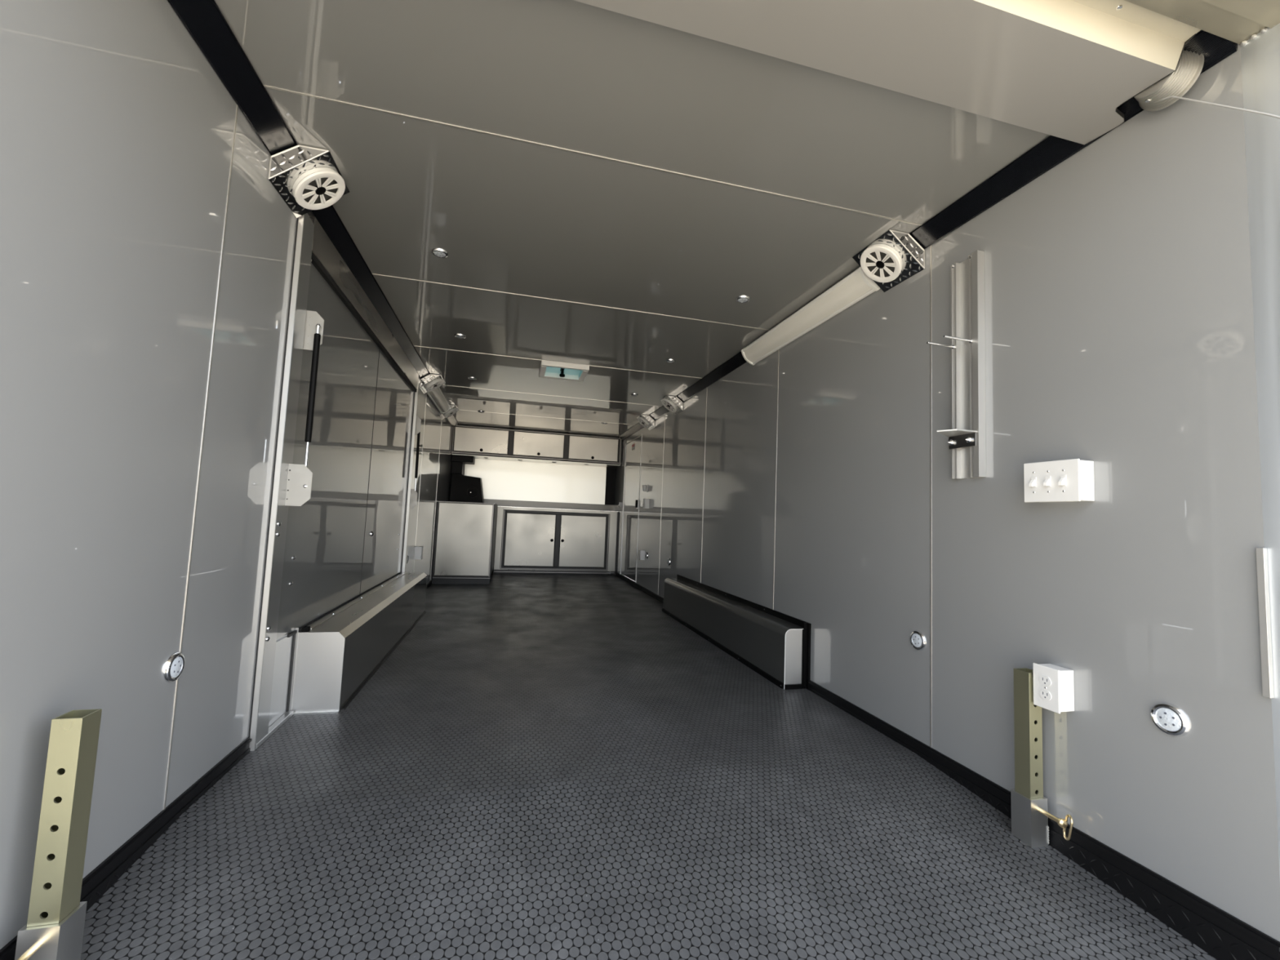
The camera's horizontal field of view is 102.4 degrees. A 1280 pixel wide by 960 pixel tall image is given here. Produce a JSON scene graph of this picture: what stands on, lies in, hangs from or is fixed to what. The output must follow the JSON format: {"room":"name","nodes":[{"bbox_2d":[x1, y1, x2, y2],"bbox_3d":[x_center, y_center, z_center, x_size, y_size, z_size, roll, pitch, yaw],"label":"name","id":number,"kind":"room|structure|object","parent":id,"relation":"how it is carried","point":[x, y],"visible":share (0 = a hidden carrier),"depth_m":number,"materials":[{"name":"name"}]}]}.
{"room":"cargo space","nodes":[
{"label":"cargo space","id":0,"kind":"room"},
{"bbox_2d":[0,0,453,949],"bbox_3d":[-1.914,0.089,4.048,0.060,2.280,7.258,3,-4,-14],"label":"wall","id":1,"kind":"structure","parent":0,"point":[117,130],"depth_m":1.16,"materials":[{"name":"grey"}]},
{"bbox_2d":[163,652,184,682],"bbox_3d":[-1.234,0.497,1.367,0.011,0.077,0.077,3,-4,-14],"label":"round light","id":2,"kind":"object","parent":1,"relation":"attached to","point":[174,666],"visible":1,"depth_m":1.36,"materials":[{"name":"silver metal"}]},
{"bbox_2d":[163,104,238,809],"bbox_3d":[-1.220,-0.113,1.436,0.003,1.976,0.005,3,-4,-14],"label":"trim","id":3,"kind":"structure","parent":1,"relation":"attached to","point":[237,110],"depth_m":1.43,"materials":[{"name":"grey metal"}]},
{"bbox_2d":[0,579,432,959],"bbox_3d":[-1.735,1.054,3.247,0.012,0.125,5.738,3,-4,-14],"label":"baseboard","id":4,"kind":"structure","parent":1,"relation":"attached to","point":[101,878],"depth_m":1.28,"materials":[{"name":"black"}]},
{"bbox_2d":[267,144,349,217],"bbox_3d":[-1.172,-1.055,1.848,0.184,0.138,0.238,3,-4,-14],"label":"pod","id":5,"kind":"object","parent":1,"relation":"attached to","point":[308,179],"visible":1,"depth_m":1.79,"materials":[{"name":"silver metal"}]},
{"bbox_2d":[294,170,345,209],"bbox_3d":[-1.157,-1.047,1.863,0.146,0.119,0.183,3,-4,-14],"label":"grille","id":6,"kind":"object","parent":5,"relation":"attached to","point":[313,189],"depth_m":1.85,"materials":[{"name":"white plastic"}]},
{"bbox_2d":[167,0,458,426],"bbox_3d":[-1.753,-0.968,3.940,0.078,0.056,6.831,3,-4,-14],"label":"trim","id":7,"kind":"structure","parent":1,"relation":"attached to","point":[203,20],"depth_m":1.55,"materials":[{"name":"black"}]},
{"bbox_2d":[248,210,421,751],"bbox_3d":[-1.633,0.024,3.173,0.154,2.023,2.670,3,-4,-14],"label":"door","id":8,"kind":"structure","parent":1,"relation":"in","point":[336,527],"depth_m":2.44,"materials":[{"name":"grey"}]},
{"bbox_2d":[304,324,320,466],"bbox_3d":[-1.278,-0.289,2.001,0.022,0.653,0.022,3,-4,-14],"label":"gas strut","id":9,"kind":"object","parent":8,"relation":"attached to","point":[308,429],"visible":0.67,"depth_m":2.00,"materials":[{"name":"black metal"}]},
{"bbox_2d":[414,431,420,490],"bbox_3d":[-1.908,-0.161,4.405,0.027,0.668,0.022,3,-4,-14],"label":"gas strut","id":10,"kind":"object","parent":8,"relation":"attached to","point":[419,433],"visible":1,"depth_m":4.40,"materials":[{"name":"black metal"}]},
{"bbox_2d":[413,546,423,559],"bbox_3d":[-2.082,0.684,4.843,0.067,0.125,0.075,3,-4,-14],"label":"outlet box","id":11,"kind":"object","parent":1,"relation":"attached to","point":[418,553],"visible":1,"depth_m":4.81,"materials":[{"name":"white plastic"}]},
{"bbox_2d":[413,393,426,565],"bbox_3d":[-2.092,0.104,4.885,0.003,1.976,0.005,3,-4,-14],"label":"trim","id":12,"kind":"structure","parent":1,"relation":"attached to","point":[426,393],"depth_m":4.89,"materials":[{"name":"grey metal"}]},
{"bbox_2d":[419,373,444,393],"bbox_3d":[-1.897,-0.875,4.718,0.184,0.138,0.238,3,-4,-14],"label":"pod","id":13,"kind":"object","parent":1,"relation":"attached to","point":[430,382],"visible":0.99,"depth_m":4.64,"materials":[{"name":"white metal"}]},
{"bbox_2d":[426,379,444,391],"bbox_3d":[-1.882,-0.867,4.733,0.146,0.119,0.183,3,-4,-14],"label":"grille","id":14,"kind":"object","parent":13,"relation":"attached to","point":[433,384],"depth_m":4.69,"materials":[{"name":"white plastic"}]},
{"bbox_2d":[430,426,441,580],"bbox_3d":[-2.377,0.175,6.012,0.003,1.976,0.005,3,-4,-14],"label":"trim","id":15,"kind":"structure","parent":1,"relation":"attached to","point":[441,426],"depth_m":6.00,"materials":[{"name":"grey metal"}]},
{"bbox_2d":[426,386,450,413],"bbox_3d":[-2.100,-0.842,5.368,0.115,0.115,1.115,3,-4,-14],"label":"light","id":16,"kind":"object","parent":1,"relation":"attached to","point":[437,396],"visible":0.66,"depth_m":5.34,"materials":[{"name":"white plastic"}]},
{"bbox_2d":[440,404,457,418],"bbox_3d":[-2.230,-0.792,6.034,0.184,0.138,0.238,3,-4,-14],"label":"pod","id":17,"kind":"object","parent":1,"relation":"attached to","point":[453,409],"visible":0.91,"depth_m":5.98,"materials":[{"name":"white plastic"}]},
{"bbox_2d":[444,408,457,417],"bbox_3d":[-2.215,-0.784,6.049,0.146,0.119,0.183,3,-4,-14],"label":"grille","id":18,"kind":"object","parent":17,"relation":"attached to","point":[452,411],"depth_m":6.01,"materials":[{"name":"white"}]},
{"bbox_2d":[80,570,1217,959],"bbox_3d":[-0.728,1.222,4.193,2.540,0.140,7.420,3,-4,-14],"label":"floor","id":19,"kind":"structure","parent":0,"point":[544,766],"depth_m":1.46,"materials":[{"name":"rubber"}]},
{"bbox_2d":[14,708,102,959],"bbox_3d":[-1.075,0.694,0.952,0.063,0.506,0.065,3,-4,-14],"label":"square post","id":20,"kind":"object","parent":19,"relation":"on","point":[56,915],"visible":1,"depth_m":0.94,"materials":[{"name":"metal"}]},
{"bbox_2d":[17,942,41,959],"bbox_3d":[-1.063,0.831,0.881,0.026,0.072,0.124,3,-4,-14],"label":"pin","id":21,"kind":"object","parent":20,"relation":"attached to","point":[25,956],"visible":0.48,"depth_m":0.90,"materials":[{"name":"yellow metal"}]},
{"bbox_2d":[14,901,87,959],"bbox_3d":[-1.081,0.874,0.941,0.060,0.146,0.061,3,-4,-14],"label":"socket","id":22,"kind":"object","parent":20,"relation":"attached to","point":[60,937],"depth_m":0.93,"materials":[{"name":"metal"}]},
{"bbox_2d":[288,571,426,715],"bbox_3d":[-1.629,0.870,3.262,0.204,0.352,2.275,3,-4,-14],"label":"box","id":23,"kind":"object","parent":19,"relation":"on","point":[335,655],"visible":0.96,"depth_m":2.39,"materials":[{"name":"grey metal"}]},
{"bbox_2d":[431,501,497,584],"bbox_3d":[-2.285,0.796,6.867,0.660,0.972,1.514,3,-4,-14],"label":"base cabinet","id":24,"kind":"object","parent":19,"relation":"on","point":[464,551],"visible":1,"depth_m":6.14,"materials":[{"name":"metal"}]},
{"bbox_2d":[449,473,484,502],"bbox_3d":[-2.478,0.135,7.436,0.448,0.412,0.380,3,-4,-14],"label":"equipment box","id":25,"kind":"object","parent":24,"relation":"on","point":[464,488],"visible":0.99,"depth_m":7.27,"materials":[{"name":"black plastic"}]},
{"bbox_2d":[451,462,464,475],"bbox_3d":[-2.638,-0.163,7.455,0.146,0.169,0.300,3,-4,-14],"label":"column","id":26,"kind":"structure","parent":25,"relation":"on","point":[457,468],"depth_m":7.32,"materials":[{"name":"black plastic"}]},
{"bbox_2d":[493,506,618,574],"bbox_3d":[-1.242,0.909,7.705,1.774,0.956,0.390,3,-4,-14],"label":"base cabinet","id":27,"kind":"object","parent":19,"relation":"on","point":[529,540],"visible":1,"depth_m":7.53,"materials":[{"name":"metal"}]},
{"bbox_2d":[497,506,618,511],"bbox_3d":[-1.225,0.439,7.749,1.774,0.011,0.370,3,-4,-14],"label":"countertop","id":28,"kind":"structure","parent":27,"relation":"on","point":[497,506],"depth_m":7.56,"materials":[{"name":"metal"}]},
{"bbox_2d":[662,574,811,689],"bbox_3d":[0.559,1.006,3.821,0.152,0.344,2.265,3,-4,-14],"label":"box","id":29,"kind":"object","parent":19,"relation":"on","point":[775,645],"visible":1,"depth_m":3.22,"materials":[{"name":"grey metal"}]},
{"bbox_2d":[1010,667,1049,848],"bbox_3d":[1.168,0.829,1.543,0.065,0.504,0.066,3,-4,-14],"label":"square post","id":30,"kind":"object","parent":19,"relation":"on","point":[1030,826],"visible":0.98,"depth_m":1.53,"materials":[{"name":"metal"}]},
{"bbox_2d":[1010,789,1048,848],"bbox_3d":[1.158,1.009,1.532,0.062,0.144,0.062,3,-4,-14],"label":"socket","id":31,"kind":"object","parent":30,"relation":"attached to","point":[1028,825],"depth_m":1.51,"materials":[{"name":"metal"}]},
{"bbox_2d":[1037,807,1073,840],"bbox_3d":[1.176,0.967,1.470,0.026,0.072,0.124,3,-4,-14],"label":"pin","id":32,"kind":"object","parent":30,"relation":"attached to","point":[1062,823],"visible":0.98,"depth_m":1.44,"materials":[{"name":"yellow metal"}]},
{"bbox_2d":[214,0,1201,437],"bbox_3d":[-0.657,-0.950,4.431,2.560,0.070,7.258,3,-4,-14],"label":"ceiling","id":33,"kind":"structure","parent":0,"point":[513,216],"depth_m":1.82,"materials":[{"name":"grey"}]},
{"bbox_2d":[431,248,448,257],"bbox_3d":[-0.944,-1.068,2.426,0.077,0.011,0.077,3,-4,-14],"label":"recessed light","id":34,"kind":"object","parent":33,"relation":"in","point":[438,252],"visible":1,"depth_m":2.42,"materials":[{"name":"silver metal"}]},
{"bbox_2d":[453,333,466,338],"bbox_3d":[-1.249,-0.996,3.575,0.077,0.011,0.077,3,-4,-14],"label":"recessed light","id":35,"kind":"object","parent":33,"relation":"in","point":[457,335],"visible":1,"depth_m":3.56,"materials":[{"name":"silver metal"}]},
{"bbox_2d":[467,377,476,380],"bbox_3d":[-1.531,-0.925,4.701,0.077,0.011,0.077,3,-4,-14],"label":"recessed light","id":36,"kind":"object","parent":33,"relation":"in","point":[469,378],"visible":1,"depth_m":4.68,"materials":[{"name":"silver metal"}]},
{"bbox_2d":[462,409,635,425],"bbox_3d":[-1.172,-0.786,6.457,2.289,0.003,0.006,3,-4,-14],"label":"trim","id":37,"kind":"structure","parent":33,"relation":"attached to","point":[462,410],"depth_m":6.46,"materials":[{"name":"grey metal"}]},
{"bbox_2d":[441,384,662,406],"bbox_3d":[-0.872,-0.861,5.271,2.289,0.003,0.006,3,-4,-14],"label":"trim","id":38,"kind":"structure","parent":33,"relation":"attached to","point":[442,384],"depth_m":5.26,"materials":[{"name":"grey metal"}]},
{"bbox_2d":[413,345,702,378],"bbox_3d":[-0.579,-0.934,4.113,2.289,0.003,0.006,3,-4,-14],"label":"trim","id":39,"kind":"structure","parent":33,"relation":"attached to","point":[414,345],"depth_m":4.04,"materials":[{"name":"grey metal"}]},
{"bbox_2d":[538,360,589,381],"bbox_3d":[-0.635,-0.957,4.281,0.380,0.155,0.380,3,-4,-14],"label":"ceiling vent","id":40,"kind":"object","parent":33,"relation":"in","point":[548,369],"visible":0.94,"depth_m":4.35,"materials":[{"name":"white plastic"}]},
{"bbox_2d":[372,273,769,330],"bbox_3d":[-0.287,-1.007,2.958,2.289,0.003,0.006,3,-4,-14],"label":"trim","id":41,"kind":"structure","parent":33,"relation":"attached to","point":[372,273],"depth_m":2.92,"materials":[{"name":"grey metal"}]},
{"bbox_2d":[263,84,921,226],"bbox_3d":[0.013,-1.081,1.774,2.289,0.003,0.006,3,-4,-14],"label":"trim","id":42,"kind":"structure","parent":33,"relation":"attached to","point":[264,86],"depth_m":1.71,"materials":[{"name":"grey metal"}]},
{"bbox_2d":[665,359,675,363],"bbox_3d":[0.232,-0.908,3.939,0.077,0.011,0.077,3,-4,-14],"label":"recessed light","id":43,"kind":"object","parent":33,"relation":"in","point":[668,361],"visible":1,"depth_m":3.92,"materials":[{"name":"silver metal"}]},
{"bbox_2d":[735,295,750,302],"bbox_3d":[0.558,-0.979,2.792,0.077,0.011,0.077,3,-4,-14],"label":"recessed light","id":44,"kind":"object","parent":33,"relation":"in","point":[741,299],"visible":1,"depth_m":2.78,"materials":[{"name":"silver metal"}]},
{"bbox_2d":[741,266,879,365],"bbox_3d":[0.907,-0.894,2.967,0.115,0.115,1.260,3,-4,-14],"label":"light","id":45,"kind":"object","parent":33,"relation":"attached to","point":[856,286],"visible":0.95,"depth_m":2.77,"materials":[{"name":"white plastic"}]},
{"bbox_2d":[573,0,1200,144],"bbox_3d":[0.191,-1.088,1.079,2.424,0.073,0.331,3,-4,-14],"label":"panel","id":46,"kind":"object","parent":33,"relation":"attached to","point":[1060,68],"visible":0.98,"depth_m":1.22,"materials":[{"name":"grey"}]},
{"bbox_2d":[613,44,1279,942],"bbox_3d":[0.508,0.234,4.651,0.060,2.280,7.258,3,-4,-14],"label":"wall","id":47,"kind":"structure","parent":0,"point":[1120,338],"depth_m":1.54,"materials":[{"name":"grey"}]},
{"bbox_2d":[619,434,642,582],"bbox_3d":[-0.125,0.388,7.051,0.070,1.910,0.960,3,-4,-14],"label":"door","id":48,"kind":"structure","parent":47,"relation":"in","point":[630,512],"depth_m":7.03,"materials":[{"name":"grey"}]},
{"bbox_2d":[638,549,644,559],"bbox_3d":[0.019,0.903,6.192,0.064,0.120,0.085,3,-4,-14],"label":"outlet box","id":49,"kind":"object","parent":47,"relation":"attached to","point":[641,553],"visible":1,"depth_m":6.16,"materials":[{"name":"white plastic"}]},
{"bbox_2d":[642,484,648,492],"bbox_3d":[0.058,0.099,6.224,0.068,0.090,0.060,3,-4,-14],"label":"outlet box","id":50,"kind":"object","parent":47,"relation":"attached to","point":[645,487],"visible":1,"depth_m":6.21,"materials":[{"name":"white"}]},
{"bbox_2d":[642,484,646,491],"bbox_3d":[0.054,0.099,6.223,0.060,0.070,0.060,3,-4,-14],"label":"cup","id":51,"kind":"object","parent":50,"relation":"on","point":[644,486],"depth_m":6.21,"materials":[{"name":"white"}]},
{"bbox_2d":[642,498,649,508],"bbox_3d":[0.066,0.281,6.138,0.072,0.121,0.090,3,-4,-14],"label":"switch box","id":52,"kind":"object","parent":47,"relation":"attached to","point":[646,501],"visible":1,"depth_m":6.10,"materials":[{"name":"white plastic"}]},
{"bbox_2d":[636,414,655,430],"bbox_3d":[0.060,-0.688,6.162,0.184,0.138,0.238,3,-4,-14],"label":"pod","id":53,"kind":"object","parent":47,"relation":"attached to","point":[646,421],"visible":1,"depth_m":6.09,"materials":[{"name":"white"}]},
{"bbox_2d":[637,417,648,428],"bbox_3d":[0.039,-0.682,6.168,0.146,0.119,0.183,3,-4,-14],"label":"grille","id":54,"kind":"object","parent":53,"relation":"attached to","point":[642,420],"depth_m":6.13,"materials":[{"name":"white"}]},
{"bbox_2d":[657,413,665,590],"bbox_3d":[0.235,0.254,5.614,0.003,1.976,0.005,3,-4,-14],"label":"trim","id":55,"kind":"structure","parent":47,"relation":"attached to","point":[664,414],"depth_m":5.61,"materials":[{"name":"grey metal"}]},
{"bbox_2d":[666,557,670,565],"bbox_3d":[0.290,0.831,5.233,0.011,0.077,0.077,3,-4,-14],"label":"round light","id":56,"kind":"object","parent":47,"relation":"attached to","point":[668,558],"visible":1,"depth_m":5.22,"materials":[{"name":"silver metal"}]},
{"bbox_2d":[660,395,683,414],"bbox_3d":[0.311,-0.750,5.170,0.184,0.138,0.238,3,-4,-14],"label":"pod","id":57,"kind":"object","parent":47,"relation":"attached to","point":[673,404],"visible":1,"depth_m":5.10,"materials":[{"name":"white"}]},
{"bbox_2d":[661,399,675,412],"bbox_3d":[0.290,-0.744,5.176,0.146,0.119,0.183,3,-4,-14],"label":"grille","id":58,"kind":"object","parent":57,"relation":"attached to","point":[668,404],"depth_m":5.15,"materials":[{"name":"white"}]},
{"bbox_2d":[700,391,706,581],"bbox_3d":[0.541,0.178,4.404,0.003,1.976,0.005,3,-4,-14],"label":"trim","id":59,"kind":"structure","parent":47,"relation":"attached to","point":[706,392],"depth_m":4.41,"materials":[{"name":"grey metal"}]},
{"bbox_2d":[772,351,778,609],"bbox_3d":[0.844,0.103,3.206,0.003,1.976,0.005,3,-4,-14],"label":"trim","id":60,"kind":"structure","parent":47,"relation":"attached to","point":[778,351],"depth_m":3.21,"materials":[{"name":"grey metal"}]},
{"bbox_2d":[852,229,924,292],"bbox_3d":[1.058,-0.936,2.216,0.184,0.138,0.238,3,-4,-14],"label":"pod","id":61,"kind":"object","parent":47,"relation":"attached to","point":[895,256],"visible":1,"depth_m":2.17,"materials":[{"name":"silver metal"}]},
{"bbox_2d":[860,245,901,282],"bbox_3d":[1.037,-0.930,2.222,0.146,0.119,0.183,3,-4,-14],"label":"grille","id":62,"kind":"object","parent":61,"relation":"attached to","point":[882,264],"depth_m":2.21,"materials":[{"name":"white plastic"}]},
{"bbox_2d":[910,630,926,650],"bbox_3d":[1.098,0.635,2.038,0.011,0.077,0.077,3,-4,-14],"label":"round light","id":63,"kind":"object","parent":47,"relation":"attached to","point":[917,639],"visible":1,"depth_m":2.03,"materials":[{"name":"silver metal"}]},
{"bbox_2d":[618,30,1237,440],"bbox_3d":[0.535,-0.831,4.510,0.078,0.056,6.831,3,-4,-14],"label":"trim","id":64,"kind":"structure","parent":47,"relation":"attached to","point":[1052,150],"depth_m":1.75,"materials":[{"name":"black"}]},
{"bbox_2d":[930,244,931,747],"bbox_3d":[1.143,0.028,2.022,0.003,1.976,0.005,3,-4,-14],"label":"trim","id":65,"kind":"structure","parent":47,"relation":"attached to","point":[931,245],"depth_m":2.02,"materials":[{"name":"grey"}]},
{"bbox_2d":[615,571,1279,959],"bbox_3d":[0.477,1.229,4.385,0.012,0.125,6.878,3,-4,-14],"label":"baseboard","id":66,"kind":"structure","parent":47,"relation":"attached to","point":[1217,932],"depth_m":1.31,"materials":[{"name":"black"}]},
{"bbox_2d":[926,249,986,479],"bbox_3d":[1.133,-0.416,1.863,0.148,0.814,0.127,3,-4,-14],"label":"rail","id":67,"kind":"object","parent":47,"relation":"attached to","point":[966,435],"visible":1,"depth_m":1.86,"materials":[{"name":"metal"}]},
{"bbox_2d":[1032,662,1074,713],"bbox_3d":[1.206,0.605,1.501,0.064,0.121,0.075,3,-4,-14],"label":"outlet box","id":68,"kind":"object","parent":47,"relation":"attached to","point":[1053,685],"visible":1,"depth_m":1.48,"materials":[{"name":"white plastic"}]},
{"bbox_2d":[1039,675,1051,685],"bbox_3d":[1.177,0.583,1.495,0.002,0.025,0.033,3,-4,-14],"label":"receptacle","id":69,"kind":"object","parent":68,"relation":"attached to","point":[1044,680],"depth_m":1.49,"materials":[{"name":"white plastic"}]},
{"bbox_2d":[1039,689,1051,700],"bbox_3d":[1.175,0.623,1.492,0.002,0.025,0.033,3,-4,-14],"label":"receptacle","id":70,"kind":"object","parent":68,"relation":"attached to","point":[1044,695],"depth_m":1.49,"materials":[{"name":"white plastic"}]},
{"bbox_2d":[1023,458,1094,502],"bbox_3d":[1.231,0.005,1.522,0.076,0.120,0.160,3,-4,-14],"label":"switch box","id":71,"kind":"object","parent":47,"relation":"attached to","point":[1064,480],"visible":1,"depth_m":1.49,"materials":[{"name":"white plastic"}]},
{"bbox_2d":[1133,49,1204,111],"bbox_3d":[1.337,-1.021,1.310,0.088,0.132,0.132,3,-4,-14],"label":"drum","id":72,"kind":"object","parent":47,"relation":"attached to","point":[1177,83],"visible":0.54,"depth_m":1.28,"materials":[{"name":"silver metal"}]},
{"bbox_2d":[1160,95,1279,118],"bbox_3d":[1.402,-0.503,0.854,0.006,0.988,0.867,3,-4,-13],"label":"cable","id":73,"kind":"object","parent":72,"relation":"attached to","point":[1172,96],"visible":1,"depth_m":1.18,"materials":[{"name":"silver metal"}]},
{"bbox_2d":[1151,702,1191,737],"bbox_3d":[1.295,0.586,1.260,0.011,0.077,0.077,3,-4,-14],"label":"round light","id":74,"kind":"object","parent":47,"relation":"attached to","point":[1171,719],"visible":1,"depth_m":1.25,"materials":[{"name":"silver metal"}]},
{"bbox_2d":[1124,0,1279,44],"bbox_3d":[0.287,-1.166,0.798,2.590,0.152,0.262,3,-4,-14],"label":"trim","id":75,"kind":"structure","parent":47,"relation":"attached to","point":[1236,21],"depth_m":1.14,"materials":[{"name":"metal"}]},
{"bbox_2d":[1240,25,1275,45],"bbox_3d":[1.423,-1.022,1.137,0.010,0.008,0.142,3,-4,-14],"label":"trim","id":76,"kind":"structure","parent":47,"relation":"attached to","point":[1264,29],"depth_m":1.18,"materials":[{"name":"metal"}]},
{"bbox_2d":[1240,22,1279,873],"bbox_3d":[1.446,-0.013,1.029,0.100,2.320,0.242,3,-4,-14],"label":"trim","id":77,"kind":"structure","parent":47,"relation":"attached to","point":[1260,56],"depth_m":1.14,"materials":[{"name":"metal"}]},
{"bbox_2d":[1255,547,1274,697],"bbox_3d":[1.348,0.306,1.111,0.012,0.317,0.013,3,-4,-14],"label":"metal bar","id":78,"kind":"object","parent":47,"relation":"attached to","point":[1267,676],"visible":1,"depth_m":1.11,"materials":[{"name":"metal"}]},
{"bbox_3d":[-1.599,0.384,7.890,2.560,2.280,0.060,3,-4,-14],"label":"wall","id":79,"kind":"structure","parent":0,"visible":0},
{"bbox_2d":[464,458,606,504],"bbox_3d":[-1.576,0.030,7.883,2.130,0.595,0.007,3,-4,-14],"label":"backsplash","id":80,"kind":"structure","parent":79,"relation":"attached to","point":[508,480],"depth_m":7.89,"materials":[{"name":"silver metal"}]},
{"bbox_2d":[451,424,622,467],"bbox_3d":[-1.503,-0.492,7.716,2.436,0.428,0.427,3,-4,-14],"label":"upper cabinet","id":81,"kind":"object","parent":79,"relation":"attached to","point":[477,442],"visible":0.94,"depth_m":7.52,"materials":[{"name":"metal"}]},
{"bbox_2d":[451,454,475,464],"bbox_3d":[-2.551,-0.293,7.442,0.291,0.093,0.344,3,-4,-14],"label":"equipment box","id":82,"kind":"object","parent":81,"relation":"attached to","point":[468,460],"visible":0.9,"depth_m":7.29,"materials":[{"name":"black plastic"}]},
{"bbox_2d":[484,498,614,511],"bbox_3d":[-1.590,0.377,7.856,2.440,0.100,0.010,3,-4,-14],"label":"strip","id":83,"kind":"object","parent":79,"relation":"attached to","point":[499,502],"visible":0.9,"depth_m":7.91,"materials":[{"name":"grey metal"}]},
{"bbox_2d":[604,466,616,505],"bbox_3d":[-0.469,0.096,8.156,0.154,0.595,0.011,3,-4,-14],"label":"panel","id":84,"kind":"object","parent":79,"relation":"attached to","point":[611,472],"visible":1,"depth_m":8.15,"materials":[{"name":"black plastic"}]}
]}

